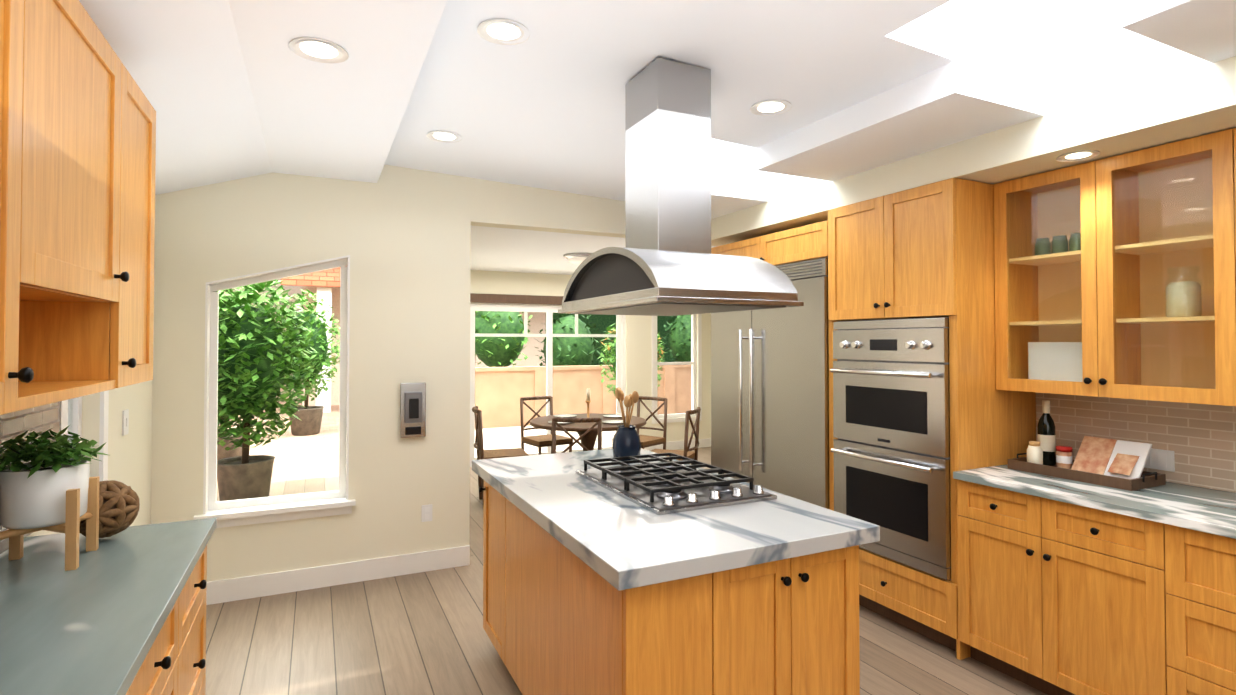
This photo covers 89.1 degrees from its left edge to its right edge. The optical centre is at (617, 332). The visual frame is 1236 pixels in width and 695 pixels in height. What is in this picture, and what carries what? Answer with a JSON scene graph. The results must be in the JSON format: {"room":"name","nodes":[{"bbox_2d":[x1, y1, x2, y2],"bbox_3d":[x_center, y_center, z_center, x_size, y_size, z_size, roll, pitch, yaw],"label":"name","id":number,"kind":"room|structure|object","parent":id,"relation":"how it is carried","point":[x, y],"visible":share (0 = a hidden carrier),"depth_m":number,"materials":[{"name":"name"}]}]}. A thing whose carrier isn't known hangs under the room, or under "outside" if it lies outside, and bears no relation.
{"room":"kitchen","nodes":[
{"label":"kitchen","id":0,"kind":"room"},
{"bbox_2d":[27,380,151,536],"bbox_3d":[-1.409,-0.107,0.825,0.150,3.300,6.330,0,-1,-26],"label":"wall","id":1,"kind":"structure","parent":0,"point":[129,458],"depth_m":3.13,"materials":[{"name":"beige paint"}]},
{"bbox_2d":[0,0,47,414],"bbox_3d":[-1.150,-0.317,0.856,0.338,0.920,0.676,0,-1,-26],"label":"upper cabinet","id":2,"kind":"object","parent":1,"relation":"attached to","point":[23,313],"depth_m":1.15,"materials":[{"name":"brown wood"}]},
{"bbox_2d":[0,402,59,553],"bbox_3d":[-1.018,0.377,0.191,0.011,0.489,4.558,0,-1,-26],"label":"backsplash","id":3,"kind":"structure","parent":1,"relation":"attached to","point":[43,418],"depth_m":2.00,"materials":[{"name":"beige tile"}]},
{"bbox_2d":[28,0,119,307],"bbox_3d":[-1.408,-0.428,1.396,0.338,0.680,0.649,0,-1,-26],"label":"upper cabinet","id":4,"kind":"object","parent":1,"relation":"attached to","point":[77,167],"depth_m":1.44,"materials":[{"name":"brown wood"}]},
{"bbox_2d":[60,390,108,480],"bbox_3d":[-2.168,0.080,2.493,0.130,1.250,0.570,0,-1,-26],"label":"window","id":5,"kind":"structure","parent":1,"relation":"in","point":[67,415],"depth_m":2.67,"materials":[{"name":"white"}]},
{"bbox_2d":[44,60,155,399],"bbox_3d":[-1.626,-0.300,1.847,0.338,0.920,0.486,0,-1,-26],"label":"upper cabinet","id":6,"kind":"object","parent":1,"relation":"attached to","point":[91,350],"depth_m":1.81,"materials":[{"name":"brown wood"}]},
{"bbox_2d":[122,409,128,435],"bbox_3d":[-2.395,0.439,3.055,0.011,0.120,0.080,0,-1,-26],"label":"light switch","id":7,"kind":"object","parent":1,"relation":"attached to","point":[125,422],"visible":0.96,"depth_m":3.04,"materials":[{"name":"white plastic"}]},
{"bbox_2d":[151,164,624,581],"bbox_3d":[-0.760,-0.321,4.569,4.560,3.850,0.150,0,-1,-26],"label":"wall","id":8,"kind":"structure","parent":0,"point":[401,236],"depth_m":4.06,"materials":[{"name":"beige paint"}]},
{"bbox_2d":[193,255,355,527],"bbox_3d":[-2.092,0.328,3.890,0.860,1.650,0.200,0,-1,-26],"label":"window","id":9,"kind":"structure","parent":8,"relation":"in","point":[239,512],"depth_m":3.84,"materials":[{"name":"white wood"}]},
{"bbox_2d":[206,545,469,604],"bbox_3d":[-1.833,1.529,3.932,1.800,0.130,0.015,0,-1,-26],"label":"baseboard","id":10,"kind":"structure","parent":8,"relation":"attached to","point":[245,587],"depth_m":3.92,"materials":[{"name":"white wood"}]},
{"bbox_2d":[400,382,425,437],"bbox_3d":[-1.352,0.517,4.148,0.160,0.360,0.070,0,-1,-26],"label":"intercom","id":11,"kind":"object","parent":8,"relation":"attached to","point":[412,409],"visible":1,"depth_m":4.13,"materials":[{"name":"silver metal"}]},
{"bbox_2d":[421,504,431,521],"bbox_3d":[-1.280,1.213,4.205,0.070,0.110,0.009,0,-1,-26],"label":"electrical outlet","id":12,"kind":"object","parent":8,"relation":"attached to","point":[426,513],"visible":1,"depth_m":4.20,"materials":[{"name":"white plastic"}]},
{"bbox_2d":[470,270,710,441],"bbox_3d":[-0.372,0.207,8.486,5.320,2.920,0.150,0,-1,-26],"label":"wall","id":13,"kind":"structure","parent":0,"point":[639,354],"depth_m":8.72,"materials":[{"name":"beige paint"}]},
{"bbox_2d":[470,293,625,466],"bbox_3d":[-0.888,0.598,8.191,2.300,2.130,0.135,0,-1,-26],"label":"window","id":14,"kind":"structure","parent":13,"relation":"in","point":[548,305],"depth_m":8.12,"materials":[{"name":"glass"},{"name":"white painted wood"}]},
{"bbox_2d":[652,314,701,423],"bbox_3d":[0.826,0.451,9.014,0.820,1.670,0.110,0,-1,-26],"label":"dining room window","id":15,"kind":"structure","parent":13,"relation":"in","point":[671,418],"depth_m":9.12,"materials":[{"name":"white wood"}]},
{"bbox_2d":[644,438,710,450],"bbox_3d":[-0.449,1.605,8.335,4.770,0.120,0.015,0,-1,-26],"label":"baseboard","id":16,"kind":"structure","parent":13,"relation":"attached to","point":[673,445],"depth_m":8.96,"materials":[{"name":"white"}]},
{"bbox_2d":[470,225,716,274],"bbox_3d":[0.325,-0.916,7.053,5.320,0.280,3.370,0,-1,-26],"label":"ceiling","id":17,"kind":"structure","parent":0,"point":[511,250],"depth_m":5.96,"materials":[{"name":"white paint"}]},
{"bbox_2d":[563,252,591,264],"bbox_3d":[-0.362,-0.736,6.426,0.400,0.100,0.400,0,-1,-26],"label":"ceiling light","id":18,"kind":"object","parent":17,"relation":"attached to","point":[577,258],"visible":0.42,"depth_m":6.29,"materials":[{"name":"silver metal"}]},
{"bbox_2d":[205,447,1047,694],"bbox_3d":[0.944,1.621,3.797,6.990,0.060,9.700,0,-1,-26],"label":"floor","id":19,"kind":"structure","parent":0,"point":[422,633],"depth_m":3.16,"materials":[{"name":"brown wood"}]},
{"bbox_2d":[132,586,187,694],"bbox_3d":[-1.319,1.114,1.370,0.498,0.875,0.570,0,-1,-26],"label":"base cabinet","id":20,"kind":"object","parent":19,"relation":"on","point":[163,673],"depth_m":1.64,"materials":[{"name":"brown wood"}]},
{"bbox_2d":[0,518,215,694],"bbox_3d":[-0.728,0.640,0.176,0.523,0.034,4.288,0,-1,-26],"label":"countertop","id":21,"kind":"structure","parent":20,"relation":"on","point":[92,628],"depth_m":1.48,"materials":[{"name":"grey stone"}]},
{"bbox_2d":[0,476,99,570],"bbox_3d":[-1.607,0.540,1.757,0.197,0.215,0.197,0,-1,-26],"label":"plant stand","id":22,"kind":"object","parent":21,"relation":"on","point":[70,527],"visible":0.65,"depth_m":1.73,"materials":[{"name":"brown wood"}]},
{"bbox_2d":[0,425,107,528],"bbox_3d":[-1.609,0.398,1.759,0.276,0.263,0.262,0,-1,-26],"label":"plant pot","id":23,"kind":"object","parent":22,"relation":"on","point":[33,492],"visible":1,"depth_m":1.70,"materials":[{"name":"white ceramic"}]},
{"bbox_2d":[80,480,139,537],"bbox_3d":[-1.621,0.559,1.982,0.178,0.178,0.178,0,-1,-26],"label":"decor","id":24,"kind":"object","parent":21,"relation":"on","point":[119,504],"visible":0.6,"depth_m":1.95,"materials":[{"name":"wood"}]},
{"bbox_2d":[184,550,206,694],"bbox_3d":[-1.551,1.122,1.852,0.498,0.875,0.500,0,-1,-26],"label":"base cabinet","id":25,"kind":"object","parent":19,"relation":"on","point":[195,632],"depth_m":2.01,"materials":[{"name":"brown wood"}]},
{"bbox_2d":[472,406,528,499],"bbox_3d":[-1.138,1.173,5.992,0.505,0.911,0.420,0,-1,-18],"label":"dining chair","id":26,"kind":"object","parent":19,"relation":"on","point":[482,453],"visible":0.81,"depth_m":5.90,"materials":[{"name":"brown wood"}]},
{"bbox_2d":[520,396,572,454],"bbox_3d":[-0.812,1.189,6.976,0.420,0.911,0.505,1,-1,-36],"label":"dining chair","id":27,"kind":"object","parent":19,"relation":"on","point":[539,441],"visible":0.65,"depth_m":7.00,"materials":[{"name":"brown wood"}]},
{"bbox_2d":[552,417,601,453],"bbox_3d":[-0.333,1.163,5.378,0.420,0.911,0.505,0,-1,2],"label":"dining chair","id":28,"kind":"object","parent":19,"relation":"on","point":[597,420],"visible":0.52,"depth_m":5.17,"materials":[{"name":"brown wood"}]},
{"bbox_2d":[530,413,645,450],"bbox_3d":[-0.297,1.247,6.258,1.160,0.769,1.160,0,-1,-26],"label":"dining table","id":29,"kind":"object","parent":19,"relation":"on","point":[611,422],"visible":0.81,"depth_m":6.14,"materials":[{"name":"brown wood"}]},
{"bbox_2d":[585,389,590,417],"bbox_3d":[-0.297,0.721,6.267,0.090,0.311,0.090,0,-1,-26],"label":"candle","id":30,"kind":"object","parent":29,"relation":"on","point":[588,401],"visible":0.77,"depth_m":6.26,"materials":[{"name":"beige wax"}]},
{"bbox_2d":[612,396,667,448],"bbox_3d":[0.262,1.188,6.942,0.420,0.911,0.505,-1,-1,39],"label":"dining chair","id":31,"kind":"object","parent":19,"relation":"on","point":[646,441],"visible":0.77,"depth_m":6.97,"materials":[{"name":"brown wood"}]},
{"bbox_2d":[475,472,859,694],"bbox_3d":[0.073,1.133,2.609,0.949,0.878,1.661,0,-1,-26],"label":"kitchen island","id":32,"kind":"object","parent":19,"relation":"on","point":[590,587],"depth_m":1.96,"materials":[{"name":"brown wood"}]},
{"bbox_2d":[472,448,879,591],"bbox_3d":[0.056,0.668,2.623,0.950,0.051,1.724,0,-1,-26],"label":"island countertop","id":33,"kind":"structure","parent":32,"relation":"on","point":[628,545],"depth_m":2.04,"materials":[{"name":"white stone"}]},
{"bbox_2d":[612,387,640,460],"bbox_3d":[0.044,0.465,3.206,0.148,0.372,0.148,0,-1,-26],"label":"vase","id":34,"kind":"object","parent":33,"relation":"on","point":[626,440],"visible":0.94,"depth_m":3.16,"materials":[{"name":"blue ceramic"}]},
{"bbox_2d":[576,452,776,514],"bbox_3d":[0.207,0.610,2.633,0.520,0.064,0.770,0,-1,-26],"label":"cooktop","id":35,"kind":"object","parent":33,"relation":"in","point":[665,486],"visible":1,"depth_m":2.48,"materials":[{"name":"silver metal"}]},
{"bbox_2d":[651,407,700,460],"bbox_3d":[0.519,1.171,5.924,0.505,0.911,0.420,0,-1,22],"label":"dining chair","id":36,"kind":"object","parent":19,"relation":"on","point":[687,452],"visible":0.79,"depth_m":5.87,"materials":[{"name":"brown wood"}]},
{"bbox_2d":[711,258,828,508],"bbox_3d":[1.242,0.580,4.466,0.698,2.045,1.216,0,-1,-26],"label":"refrigerator","id":37,"kind":"object","parent":19,"relation":"on","point":[769,399],"visible":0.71,"depth_m":4.18,"materials":[{"name":"silver metal"}]},
{"bbox_2d":[759,220,831,509],"bbox_3d":[1.417,0.463,4.201,0.638,2.270,0.632,0,-1,-26],"label":"tall cabinet","id":38,"kind":"object","parent":19,"relation":"on","point":[801,243],"depth_m":3.99,"materials":[{"name":"brown wood"}]},
{"bbox_2d":[828,178,1035,659],"bbox_3d":[1.720,0.422,3.534,0.670,2.330,0.830,0,-1,-26],"label":"tall cabinet","id":39,"kind":"object","parent":19,"relation":"on","point":[925,251],"visible":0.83,"depth_m":3.18,"materials":[{"name":"brown wood"}]},
{"bbox_2d":[830,317,950,579],"bbox_3d":[1.696,0.577,3.520,0.698,1.290,0.736,0,-1,-26],"label":"double oven","id":40,"kind":"object","parent":39,"relation":"in","point":[890,450],"visible":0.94,"depth_m":3.32,"materials":[{"name":"silver metal"}]},
{"bbox_2d":[957,480,1140,694],"bbox_3d":[2.094,1.138,2.782,0.638,0.875,0.820,0,-1,-26],"label":"base cabinet","id":41,"kind":"object","parent":19,"relation":"on","point":[1068,587],"depth_m":2.64,"materials":[{"name":"brown wood"}]},
{"bbox_2d":[953,464,1235,539],"bbox_3d":[2.704,0.661,1.492,0.663,0.034,3.688,0,-1,-26],"label":"countertop","id":42,"kind":"structure","parent":41,"relation":"on","point":[1212,512],"depth_m":2.52,"materials":[{"name":"grey stone"}]},
{"bbox_2d":[1008,453,1165,490],"bbox_3d":[2.146,0.634,2.904,0.270,0.064,0.536,0,-1,-26],"label":"serving tray","id":43,"kind":"object","parent":42,"relation":"on","point":[1146,479],"visible":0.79,"depth_m":2.76,"materials":[{"name":"brown wood"}]},
{"bbox_2d":[1027,441,1042,464],"bbox_3d":[2.017,0.592,3.037,0.064,0.127,0.066,0,-1,-26],"label":"spice jar","id":44,"kind":"object","parent":43,"relation":"on","point":[1034,451],"depth_m":3.02,"materials":[{"name":"beige"}]},
{"bbox_2d":[1037,400,1055,465],"bbox_3d":[2.124,0.498,3.113,0.075,0.318,0.075,0,-1,-26],"label":"wine bottle","id":45,"kind":"object","parent":43,"relation":"on","point":[1046,437],"visible":0.98,"depth_m":3.08,"materials":[{"name":"black glass"}]},
{"bbox_2d":[1056,446,1072,468],"bbox_3d":[2.136,0.602,3.005,0.064,0.107,0.066,0,-1,-26],"label":"spice jar","id":46,"kind":"object","parent":43,"relation":"on","point":[1063,455],"depth_m":2.98,"materials":[{"name":"beige"}]},
{"bbox_2d":[1071,436,1151,478],"bbox_3d":[2.227,0.572,2.841,0.134,0.160,0.265,0,-1,-26],"label":"cookbook","id":47,"kind":"object","parent":43,"relation":"on","point":[1115,458],"visible":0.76,"depth_m":2.83,"materials":[{"name":"white paper"}]},
{"bbox_2d":[1137,520,1235,694],"bbox_3d":[2.369,1.128,2.210,0.638,0.875,0.570,0,-1,-26],"label":"base cabinet","id":48,"kind":"object","parent":19,"relation":"on","point":[1186,580],"depth_m":2.23,"materials":[{"name":"brown wood"}]},
{"bbox_2d":[79,0,1235,245],"bbox_3d":[0.543,-1.494,1.702,4.410,1.466,6.180,0,-1,-26],"label":"ceiling","id":49,"kind":"structure","parent":0,"point":[235,88],"depth_m":2.59,"materials":[{"name":"white paint"}]},
{"bbox_2d":[288,37,348,62],"bbox_3d":[-1.063,-1.001,2.232,0.194,0.006,0.194,0,-1,-26],"label":"recessed light","id":50,"kind":"object","parent":49,"relation":"in","point":[317,52],"visible":1,"depth_m":2.24,"materials":[{"name":"white"}]},
{"bbox_2d":[427,131,461,142],"bbox_3d":[-0.976,-1.099,3.529,0.194,0.006,0.194,0,-1,-26],"label":"recessed light","id":51,"kind":"object","parent":49,"relation":"in","point":[440,136],"visible":0.98,"depth_m":3.53,"materials":[{"name":"white"}]},
{"bbox_2d":[477,18,529,44],"bbox_3d":[-0.426,-1.119,2.340,0.194,0.006,0.194,0,-1,-26],"label":"recessed light","id":52,"kind":"object","parent":49,"relation":"in","point":[496,33],"visible":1,"depth_m":2.34,"materials":[{"name":"white"}]},
{"bbox_2d":[558,58,803,315],"bbox_3d":[0.207,-0.585,2.652,0.630,0.993,0.950,0,-1,-26],"label":"range hood","id":53,"kind":"object","parent":49,"relation":"hanging from","point":[664,262],"visible":1,"depth_m":2.51,"materials":[{"name":"silver metal"}]},
{"bbox_2d":[750,100,791,115],"bbox_3d":[0.720,-1.057,2.956,0.194,0.006,0.194,0,-1,-26],"label":"recessed light","id":54,"kind":"object","parent":49,"relation":"in","point":[768,108],"visible":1,"depth_m":2.96,"materials":[{"name":"white"}]},
{"bbox_2d":[1056,150,1099,161],"bbox_3d":[1.981,-0.759,2.704,0.154,0.006,0.154,0,-1,-26],"label":"recessed light","id":55,"kind":"object","parent":49,"relation":"in","point":[1078,157],"visible":0.96,"depth_m":2.71,"materials":[{"name":"white"}]},
{"bbox_2d":[711,237,758,258],"bbox_3d":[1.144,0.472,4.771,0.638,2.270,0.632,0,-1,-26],"label":"upper cabinet","id":56,"kind":"object","parent":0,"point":[748,247],"depth_m":4.57,"materials":[{"name":"brown wood"}]},
{"bbox_3d":[2.566,0.244,2.730,0.150,2.660,6.330,0,-1,-26],"label":"wall","id":57,"kind":"structure","parent":0,"visible":0},
{"bbox_2d":[994,135,1209,403],"bbox_3d":[2.264,-0.236,2.797,0.338,1.038,0.982,0,-1,-26],"label":"upper cabinet","id":58,"kind":"object","parent":57,"relation":"attached to","point":[1142,221],"depth_m":2.82,"materials":[{"name":"brown wood"}]},
{"bbox_2d":[1028,233,1201,381],"bbox_3d":[2.243,-0.112,2.865,0.120,0.717,0.657,0,-1,-26],"label":"contents","id":59,"kind":"object","parent":58,"relation":"in","point":[1076,361],"depth_m":2.97,"materials":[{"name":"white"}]},
{"bbox_2d":[1036,392,1235,492],"bbox_3d":[2.999,0.446,1.637,0.011,0.399,3.688,0,-1,-26],"label":"backsplash","id":60,"kind":"structure","parent":57,"relation":"attached to","point":[1199,440],"depth_m":2.79,"materials":[{"name":"beige tile"}]},
{"bbox_2d":[1144,448,1174,471],"bbox_3d":[2.416,0.571,2.824,0.010,0.090,0.140,0,-1,-26],"label":"electrical outlet","id":61,"kind":"object","parent":60,"relation":"attached to","point":[1159,459],"visible":0.69,"depth_m":2.80,"materials":[{"name":"white plastic"}]},
{"bbox_2d":[1206,128,1235,405],"bbox_3d":[2.650,-0.249,1.995,0.338,1.038,1.043,0,-1,-26],"label":"upper cabinet","id":62,"kind":"object","parent":57,"relation":"attached to","point":[1220,146],"depth_m":2.37,"materials":[{"name":"brown wood"}]},
{"label":"outside","id":63,"kind":"structure","parent":0,"visible":0},
{"bbox_2d":[217,399,615,485],"bbox_3d":[-8.368,1.874,17.155,28.000,0.070,41.850,0,-1,-26],"label":"patio","id":64,"kind":"structure","parent":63,"point":[294,450],"depth_m":9.48,"materials":[{"name":"beige concrete"}]},
{"bbox_2d":[217,284,257,459],"bbox_3d":[-4.785,0.459,7.612,1.098,2.448,1.067,0,-1,-26],"label":"tree","id":65,"kind":"object","parent":64,"relation":"on","point":[222,452],"depth_m":7.46,"materials":[{"name":"green plant"}]},
{"bbox_2d":[216,280,316,500],"bbox_3d":[-3.531,0.528,5.931,1.266,2.256,1.257,0,-1,-26],"label":"tree","id":66,"kind":"object","parent":64,"relation":"on","point":[256,472],"depth_m":5.76,"materials":[{"name":"green plant"}]},
{"bbox_2d":[276,289,339,435],"bbox_3d":[-5.301,0.499,10.702,1.174,2.468,1.203,0,-1,-26],"label":"tree","id":67,"kind":"object","parent":64,"relation":"on","point":[316,326],"depth_m":10.55,"materials":[{"name":"green plant"}]},
{"bbox_2d":[220,267,545,411],"bbox_3d":[-7.245,-0.707,15.323,12.400,5.030,5.800,0,-1,-26],"label":"house","id":68,"kind":"structure","parent":64,"relation":"on","point":[314,282],"depth_m":15.52,"materials":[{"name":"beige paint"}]},
{"bbox_2d":[475,311,531,366],"bbox_3d":[-2.446,0.436,12.828,1.477,2.664,1.469,0,-1,-26],"label":"shrub","id":69,"kind":"object","parent":64,"relation":"on","point":[491,352],"depth_m":12.45,"materials":[{"name":"green plant"}]},
{"bbox_2d":[535,313,600,365],"bbox_3d":[-1.058,0.633,13.517,1.502,2.292,1.470,0,-1,-26],"label":"shrub","id":70,"kind":"object","parent":64,"relation":"on","point":[581,350],"depth_m":13.11,"materials":[{"name":"green plant"}]},
{"bbox_2d":[475,365,690,427],"bbox_3d":[0.400,1.218,12.830,10.050,1.100,0.220,0,-1,-26],"label":"fence","id":71,"kind":"object","parent":64,"relation":"on","point":[510,391],"depth_m":12.01,"materials":[{"name":"beige wood"}]},
{"bbox_2d":[553,313,676,364],"bbox_3d":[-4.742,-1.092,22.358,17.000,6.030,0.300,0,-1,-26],"label":"shrub","id":72,"kind":"object","parent":64,"relation":"on","point":[604,322],"depth_m":24.22,"materials":[{"name":"green plant"}]},
{"bbox_2d":[601,328,663,364],"bbox_3d":[0.353,0.685,14.171,1.508,2.211,1.542,0,-1,-26],"label":"shrub","id":73,"kind":"object","parent":64,"relation":"on","point":[609,348],"depth_m":14.11,"materials":[{"name":"green plant"}]},
{"bbox_2d":[599,324,666,398],"bbox_3d":[0.225,0.685,10.362,1.181,2.086,1.181,0,-1,-26],"label":"tree","id":74,"kind":"object","parent":64,"relation":"on","point":[613,355],"depth_m":10.25,"materials":[{"name":"green plant"}]},
{"bbox_2d":[660,315,690,361],"bbox_3d":[1.730,0.510,14.837,1.540,2.582,1.489,0,-1,-26],"label":"shrub","id":75,"kind":"object","parent":64,"relation":"on","point":[680,349],"depth_m":14.49,"materials":[{"name":"green plant"}]}
]}

